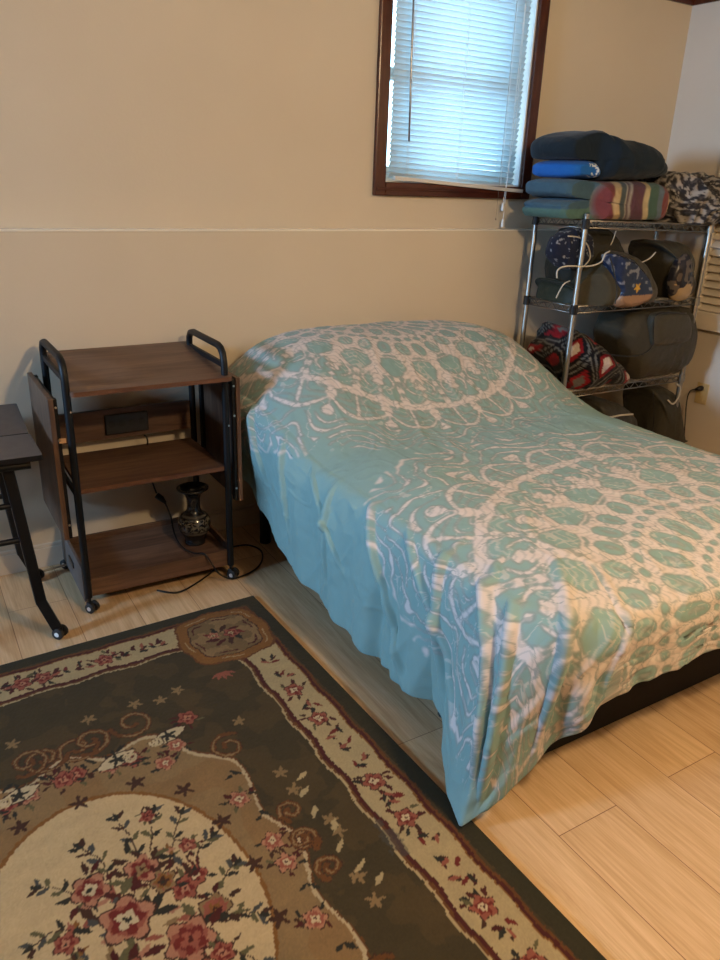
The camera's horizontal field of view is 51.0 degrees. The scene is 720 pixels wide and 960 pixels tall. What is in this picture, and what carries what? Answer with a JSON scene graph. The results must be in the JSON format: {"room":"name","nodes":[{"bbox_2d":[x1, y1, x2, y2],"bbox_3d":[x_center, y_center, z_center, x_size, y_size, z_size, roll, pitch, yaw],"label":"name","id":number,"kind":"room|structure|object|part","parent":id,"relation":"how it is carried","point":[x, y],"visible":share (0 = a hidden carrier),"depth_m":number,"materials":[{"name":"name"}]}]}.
{"room":"bedroom","nodes":[
{"label":"bedroom","id":0,"kind":"room"},
{"bbox_2d":[0,0,691,551],"bbox_3d":[-1.707,-0.734,2.350,7.810,2.420,0.200,-11,25,-29],"label":"wall","id":1,"kind":"structure","parent":0,"point":[114,113],"depth_m":2.92,"materials":[{"name":"beige paint"}]},
{"bbox_2d":[0,503,259,575],"bbox_3d":[-1.691,0.381,2.692,7.810,0.097,0.016,-11,25,-29],"label":"baseboard","id":2,"kind":"structure","parent":1,"relation":"attached to","point":[50,553],"depth_m":2.97,"materials":[{"name":"beige paint"}]},
{"bbox_2d":[0,228,664,231],"bbox_3d":[-1.674,-0.758,2.284,7.810,0.006,0.082,-11,25,-29],"label":"trim","id":3,"kind":"structure","parent":1,"relation":"attached to","point":[1,229],"depth_m":2.98,"materials":[{"name":"beige paint"}]},
{"bbox_2d":[372,0,550,199],"bbox_3d":[0.422,-1.752,3.346,0.891,0.930,0.158,-11,25,-29],"label":"window","id":4,"kind":"structure","parent":1,"relation":"in","point":[383,185],"depth_m":3.40,"materials":[{"name":"brown wood"}]},
{"bbox_3d":[0.400,-1.766,3.381,0.719,0.758,0.050,-11,25,-29],"label":"sash","id":5,"kind":"part","parent":4,"relation":"part of","materials":[{"name":"white plastic"}]},
{"bbox_3d":[0.456,-1.730,3.295,0.867,0.930,0.029,-11,25,-29],"label":"casing","id":6,"kind":"part","parent":4,"relation":"part of","materials":[{"name":"brown wood"}]},
{"bbox_2d":[388,0,531,226],"bbox_3d":[0.456,-1.651,3.347,0.724,0.999,0.102,-11,25,-29],"label":"blind","id":7,"kind":"object","parent":4,"relation":"attached to","point":[458,67],"visible":0.99,"depth_m":3.33,"materials":[{"name":"white plastic"}]},
{"bbox_3d":[0.220,-1.690,3.194,0.010,0.785,0.002,-11,25,-29],"label":"ladder cord","id":8,"kind":"part","parent":7,"relation":"part of","materials":[{"name":"white fabric"}]},
{"bbox_3d":[0.461,-1.347,3.440,0.723,0.052,0.020,-10,25,-28],"label":"rail","id":9,"kind":"part","parent":7,"relation":"part of","materials":[{"name":"white plastic"}]},
{"bbox_3d":[0.460,-1.735,3.331,0.010,0.785,0.002,-11,25,-29],"label":"ladder cord","id":10,"kind":"part","parent":7,"relation":"part of","materials":[{"name":"white fabric"}]},
{"bbox_3d":[0.682,-1.777,3.458,0.010,0.785,0.002,-11,25,-29],"label":"ladder cord","id":11,"kind":"part","parent":7,"relation":"part of","materials":[{"name":"white fabric"}]},
{"bbox_3d":[0.707,-1.663,3.463,0.034,0.910,0.005,-13,26,-34],"label":"lift cord","id":12,"kind":"part","parent":7,"relation":"part of","materials":[{"name":"white fabric"}]},
{"bbox_2d":[668,0,693,5],"bbox_3d":[-1.643,-1.804,1.883,7.810,0.085,0.055,-11,25,-29],"label":"trim","id":13,"kind":"structure","parent":1,"relation":"attached to","point":[686,2],"depth_m":3.78,"materials":[{"name":"brown wood"}]},
{"bbox_2d":[0,523,719,959],"bbox_3d":[-0.310,1.357,0.595,8.010,0.080,6.000,-11,25,-29],"label":"floor","id":14,"kind":"structure","parent":0,"point":[617,825],"depth_m":2.02,"materials":[{"name":"brown wood"}]},
{"bbox_2d":[0,403,68,639],"bbox_3d":[-1.402,0.187,2.415,0.735,0.681,0.526,-11,25,-29],"label":"folding table","id":15,"kind":"object","parent":14,"relation":"on","point":[18,448],"visible":1,"depth_m":2.39,"materials":[{"name":"black metal"}]},
{"bbox_3d":[-1.254,0.087,2.724,0.109,0.593,0.053,-11,25,-29],"label":"leg","id":16,"kind":"part","parent":15,"relation":"part of","materials":[{"name":"black metal"}]},
{"bbox_3d":[-1.279,0.002,2.129,0.648,0.028,0.028,-10,25,-28],"label":"rail","id":17,"kind":"part","parent":15,"relation":"part of","materials":[{"name":"black"}]},
{"bbox_3d":[-1.040,0.225,2.395,0.109,0.594,0.055,-11,25,-29],"label":"leg","id":18,"kind":"part","parent":15,"relation":"part of","materials":[{"name":"black metal"}]},
{"bbox_2d":[27,329,242,613],"bbox_3d":[-0.831,-0.059,2.776,0.690,0.912,0.436,-11,25,-29],"label":"rolling cart","id":19,"kind":"object","parent":14,"relation":"on","point":[103,562],"visible":0.89,"depth_m":2.76,"materials":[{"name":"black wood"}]},
{"bbox_3d":[-1.171,0.337,2.895,0.096,0.016,0.008,-11,25,-29],"label":"support rod","id":20,"kind":"part","parent":19,"relation":"part of","materials":[{"name":"silver metal"}]},
{"bbox_3d":[-1.034,-0.044,2.644,0.025,0.857,0.385,-11,25,-29],"label":"frame","id":21,"kind":"part","parent":19,"relation":"part of","materials":[{"name":"black metal"}]},
{"bbox_2d":[108,421,114,427],"bbox_3d":[-0.937,-0.209,2.845,0.026,0.026,0.002,-11,25,-29],"label":"socket","id":22,"kind":"object","parent":19,"relation":"attached to","point":[111,424],"depth_m":2.84,"materials":[{"name":"black plastic"}]},
{"bbox_2d":[118,420,124,426],"bbox_3d":[-0.904,-0.215,2.864,0.026,0.026,0.002,-11,25,-29],"label":"socket","id":23,"kind":"object","parent":19,"relation":"attached to","point":[121,423],"depth_m":2.86,"materials":[{"name":"black plastic"}]},
{"bbox_2d":[129,419,134,424],"bbox_3d":[-0.872,-0.222,2.882,0.026,0.026,0.002,-11,25,-29],"label":"socket","id":24,"kind":"object","parent":19,"relation":"attached to","point":[131,421],"depth_m":2.88,"materials":[{"name":"black plastic"}]},
{"bbox_2d":[139,418,144,423],"bbox_3d":[-0.839,-0.228,2.901,0.026,0.026,0.002,-11,25,-29],"label":"socket","id":25,"kind":"object","parent":19,"relation":"attached to","point":[141,420],"depth_m":2.90,"materials":[{"name":"black plastic"}]},
{"bbox_2d":[63,438,223,493],"bbox_3d":[-0.809,-0.062,2.790,0.514,0.016,0.370,-11,25,-29],"label":"shelf","id":26,"kind":"object","parent":19,"relation":"attached to","point":[114,468],"depth_m":2.75,"materials":[{"name":"brown wood"}]},
{"bbox_2d":[71,523,224,577],"bbox_3d":[-0.828,0.272,2.930,0.534,0.014,0.351,-11,25,-29],"label":"shelf","id":27,"kind":"object","parent":19,"relation":"attached to","point":[146,544],"depth_m":2.90,"materials":[{"name":"brown wood"}]},
{"bbox_2d":[176,481,210,545],"bbox_3d":[-0.649,0.137,2.946,0.128,0.238,0.128,-11,25,-29],"label":"vase","id":28,"kind":"object","parent":19,"relation":"on","point":[194,523],"visible":1,"depth_m":2.91,"materials":[{"name":"black ceramic"}]},
{"bbox_2d":[144,434,262,593],"bbox_3d":[-0.592,0.101,2.938,0.439,0.507,0.420,-5,23,-16],"label":"extension cord","id":29,"kind":"object","parent":19,"relation":"on","point":[158,496],"visible":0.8,"depth_m":2.95,"materials":[{"name":"black plastic"}]},
{"bbox_3d":[-0.578,-0.131,2.904,0.025,0.857,0.385,-11,25,-29],"label":"frame","id":30,"kind":"part","parent":19,"relation":"part of","materials":[{"name":"black metal"}]},
{"bbox_2d":[0,596,606,959],"bbox_3d":[-0.482,0.920,1.556,1.670,0.011,2.212,-11,25,-29],"label":"area rug","id":31,"kind":"object","parent":14,"relation":"on","point":[197,785],"visible":1,"depth_m":1.81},
{"bbox_2d":[260,510,719,754],"bbox_3d":[0.537,0.159,2.834,1.340,0.555,1.865,-11,25,-29],"label":"bed","id":32,"kind":"object","parent":14,"relation":"on","point":[641,695],"visible":0.04,"depth_m":2.27,"materials":[{"name":"grey"}]},
{"bbox_3d":[-0.401,0.116,3.176,0.034,0.280,0.034,-11,25,-29],"label":"leg","id":33,"kind":"part","parent":32,"relation":"part of","materials":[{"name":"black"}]},
{"bbox_2d":[228,320,719,825],"bbox_3d":[0.504,0.015,2.704,1.601,0.868,1.966,-11,25,-29],"label":"duvet","id":34,"kind":"object","parent":32,"relation":"on","point":[518,556],"visible":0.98,"depth_m":2.19,"materials":[{"name":"fabric"}]},
{"bbox_3d":[0.939,0.518,2.259,1.210,0.331,0.008,-11,25,-29],"label":"foot panel","id":35,"kind":"part","parent":32,"relation":"part of","materials":[{"name":"black wood"}]},
{"bbox_2d":[519,213,714,406],"bbox_3d":[1.255,-0.650,3.855,0.905,1.356,0.346,-11,25,-29],"label":"wire shelving rack","id":36,"kind":"object","parent":14,"relation":"on","point":[585,225],"visible":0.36,"depth_m":3.61,"materials":[{"name":"silver metal"}]},
{"bbox_3d":[0.803,-0.635,3.764,0.026,1.325,0.025,-11,25,-29],"label":"post","id":37,"kind":"part","parent":36,"relation":"part of","materials":[{"name":"silver metal"}]},
{"bbox_2d":[535,278,581,303],"bbox_3d":[0.925,-0.894,3.521,0.304,0.113,0.289,-11,25,-29],"label":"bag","id":38,"kind":"object","parent":36,"relation":"on","point":[549,289],"visible":0.76,"depth_m":3.49,"materials":[{"name":"green"}]},
{"bbox_3d":[0.963,-0.532,3.519,0.026,1.325,0.025,-11,25,-29],"label":"post","id":39,"kind":"part","parent":36,"relation":"part of","materials":[{"name":"silver metal"}]},
{"bbox_2d":[527,321,629,388],"bbox_3d":[1.087,-0.632,3.711,0.587,0.297,0.393,-11,25,-29],"label":"blanket","id":40,"kind":"object","parent":36,"relation":"on","point":[588,367],"visible":0.88,"depth_m":3.56,"materials":[{"name":"fabric"}]},
{"bbox_2d":[545,226,624,282],"bbox_3d":[1.026,-1.029,3.563,0.560,0.325,0.311,-11,25,-29],"label":"bag","id":41,"kind":"object","parent":36,"relation":"on","point":[562,248],"visible":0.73,"depth_m":3.38,"materials":[{"name":"fabric"}]},
{"bbox_2d":[522,178,668,219],"bbox_3d":[1.089,-1.299,3.479,0.723,0.168,0.406,-11,25,-29],"label":"quilt","id":42,"kind":"object","parent":36,"relation":"on","point":[559,198],"visible":0.98,"depth_m":3.31,"materials":[{"name":"fabric"}]},
{"bbox_2d":[532,160,600,178],"bbox_3d":[0.909,-1.378,3.339,0.228,0.080,0.307,-11,25,-29],"label":"folded blanket","id":43,"kind":"object","parent":42,"relation":"on","point":[573,169],"visible":0.98,"depth_m":3.24,"materials":[{"name":"fabric"}]},
{"bbox_2d":[530,130,667,180],"bbox_3d":[1.086,-1.457,3.404,0.683,0.203,0.420,-11,25,-29],"label":"comforter","id":44,"kind":"object","parent":42,"relation":"on","point":[617,159],"visible":0.89,"depth_m":3.23,"materials":[{"name":"fabric"}]},
{"bbox_2d":[574,394,637,425],"bbox_3d":[1.249,-0.303,3.955,0.442,0.296,0.354,-11,25,-29],"label":"bag","id":45,"kind":"object","parent":36,"relation":"on","point":[606,407],"visible":0.16,"depth_m":3.82,"materials":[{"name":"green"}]},
{"bbox_2d":[556,249,657,307],"bbox_3d":[1.103,-0.927,3.463,0.754,0.261,0.266,-11,25,-29],"label":"bag","id":46,"kind":"object","parent":36,"relation":"on","point":[614,278],"visible":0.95,"depth_m":3.42,"materials":[{"name":"blue fabric"}]},
{"bbox_3d":[1.264,-0.894,3.759,0.874,0.038,0.316,-11,25,-29],"label":"shelf","id":47,"kind":"part","parent":36,"relation":"part of","materials":[{"name":"silver metal"}]},
{"bbox_3d":[1.276,-1.229,3.626,0.874,0.056,0.316,-11,25,-29],"label":"shelf","id":48,"kind":"part","parent":36,"relation":"part of","materials":[{"name":"silver metal"}]},
{"bbox_3d":[1.250,-0.522,3.906,0.874,0.038,0.316,-11,25,-29],"label":"shelf","id":49,"kind":"part","parent":36,"relation":"part of","materials":[{"name":"silver metal"}]},
{"bbox_3d":[1.547,-0.776,4.189,0.026,1.325,0.025,-11,25,-29],"label":"post","id":50,"kind":"part","parent":36,"relation":"part of","materials":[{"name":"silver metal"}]},
{"bbox_2d":[593,302,697,378],"bbox_3d":[1.387,-0.721,3.862,0.847,0.371,0.376,-11,25,-29],"label":"bag","id":51,"kind":"object","parent":36,"relation":"on","point":[651,341],"visible":0.92,"depth_m":3.75,"materials":[{"name":"black fabric"}]},
{"bbox_2d":[623,382,687,442],"bbox_3d":[1.577,-0.339,4.162,0.417,0.467,0.344,-11,25,-29],"label":"bag","id":52,"kind":"object","parent":36,"relation":"on","point":[654,407],"visible":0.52,"depth_m":4.05,"materials":[{"name":"black fabric"}]},
{"bbox_2d":[628,239,695,300],"bbox_3d":[1.425,-1.052,3.765,0.572,0.286,0.375,-11,25,-29],"label":"bag","id":53,"kind":"object","parent":36,"relation":"on","point":[671,264],"visible":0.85,"depth_m":3.70,"materials":[{"name":"black fabric"}]},
{"bbox_2d":[635,171,719,224],"bbox_3d":[1.592,-1.400,3.733,0.533,0.239,0.463,-14,27,-35],"label":"blanket","id":54,"kind":"object","parent":36,"relation":"on","point":[694,198],"visible":0.5,"depth_m":3.56,"materials":[{"name":"fabric"}]},
{"bbox_3d":[1.707,-0.673,3.943,0.026,1.325,0.025,-11,25,-29],"label":"post","id":55,"kind":"part","parent":36,"relation":"part of","materials":[{"name":"silver metal"}]},
{"bbox_2d":[641,1,719,454],"bbox_3d":[3.122,-0.447,2.069,0.100,2.420,5.800,-11,25,-29],"label":"wall","id":56,"kind":"structure","parent":0,"point":[694,144],"depth_m":3.98,"materials":[{"name":"paint"}]},
{"bbox_2d":[684,386,703,432],"bbox_3d":[1.824,-0.268,4.142,0.074,0.480,0.178,5,22,7],"label":"power cord","id":57,"kind":"object","parent":56,"relation":"attached to","point":[699,388],"visible":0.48,"depth_m":4.16,"materials":[{"name":"black plastic"}]},
{"bbox_2d":[694,382,709,404],"bbox_3d":[1.874,-0.474,4.137,0.008,0.115,0.072,-11,25,-29],"label":"wall outlet","id":58,"kind":"object","parent":56,"relation":"attached to","point":[700,396],"visible":1,"depth_m":4.13,"materials":[{"name":"brown plastic"}]},
{"bbox_2d":[697,396,702,401],"bbox_3d":[1.872,-0.446,4.147,0.004,0.031,0.034,-11,25,-29],"label":"receptacle","id":59,"kind":"object","parent":58,"relation":"attached to","point":[699,398],"depth_m":4.15,"materials":[{"name":"brown plastic"}]},
{"bbox_2d":[693,0,719,5],"bbox_3d":[3.126,-1.499,1.554,0.055,0.085,5.680,-11,25,-29],"label":"trim","id":60,"kind":"structure","parent":56,"relation":"attached to","point":[696,2],"depth_m":3.77,"materials":[{"name":"brown wood"}]},
{"bbox_2d":[695,167,719,332],"bbox_3d":[2.049,-1.316,3.519,0.033,1.345,0.875,-11,25,-29],"label":"shutter","id":61,"kind":"object","parent":56,"relation":"attached to","point":[707,318],"visible":0.76,"depth_m":3.96,"materials":[{"name":"beige paint"}]},
{"bbox_3d":[2.027,-0.735,3.749,0.032,0.095,0.795,-11,25,-29],"label":"rail","id":62,"kind":"part","parent":61,"relation":"part of","materials":[{"name":"beige paint"}]}
]}

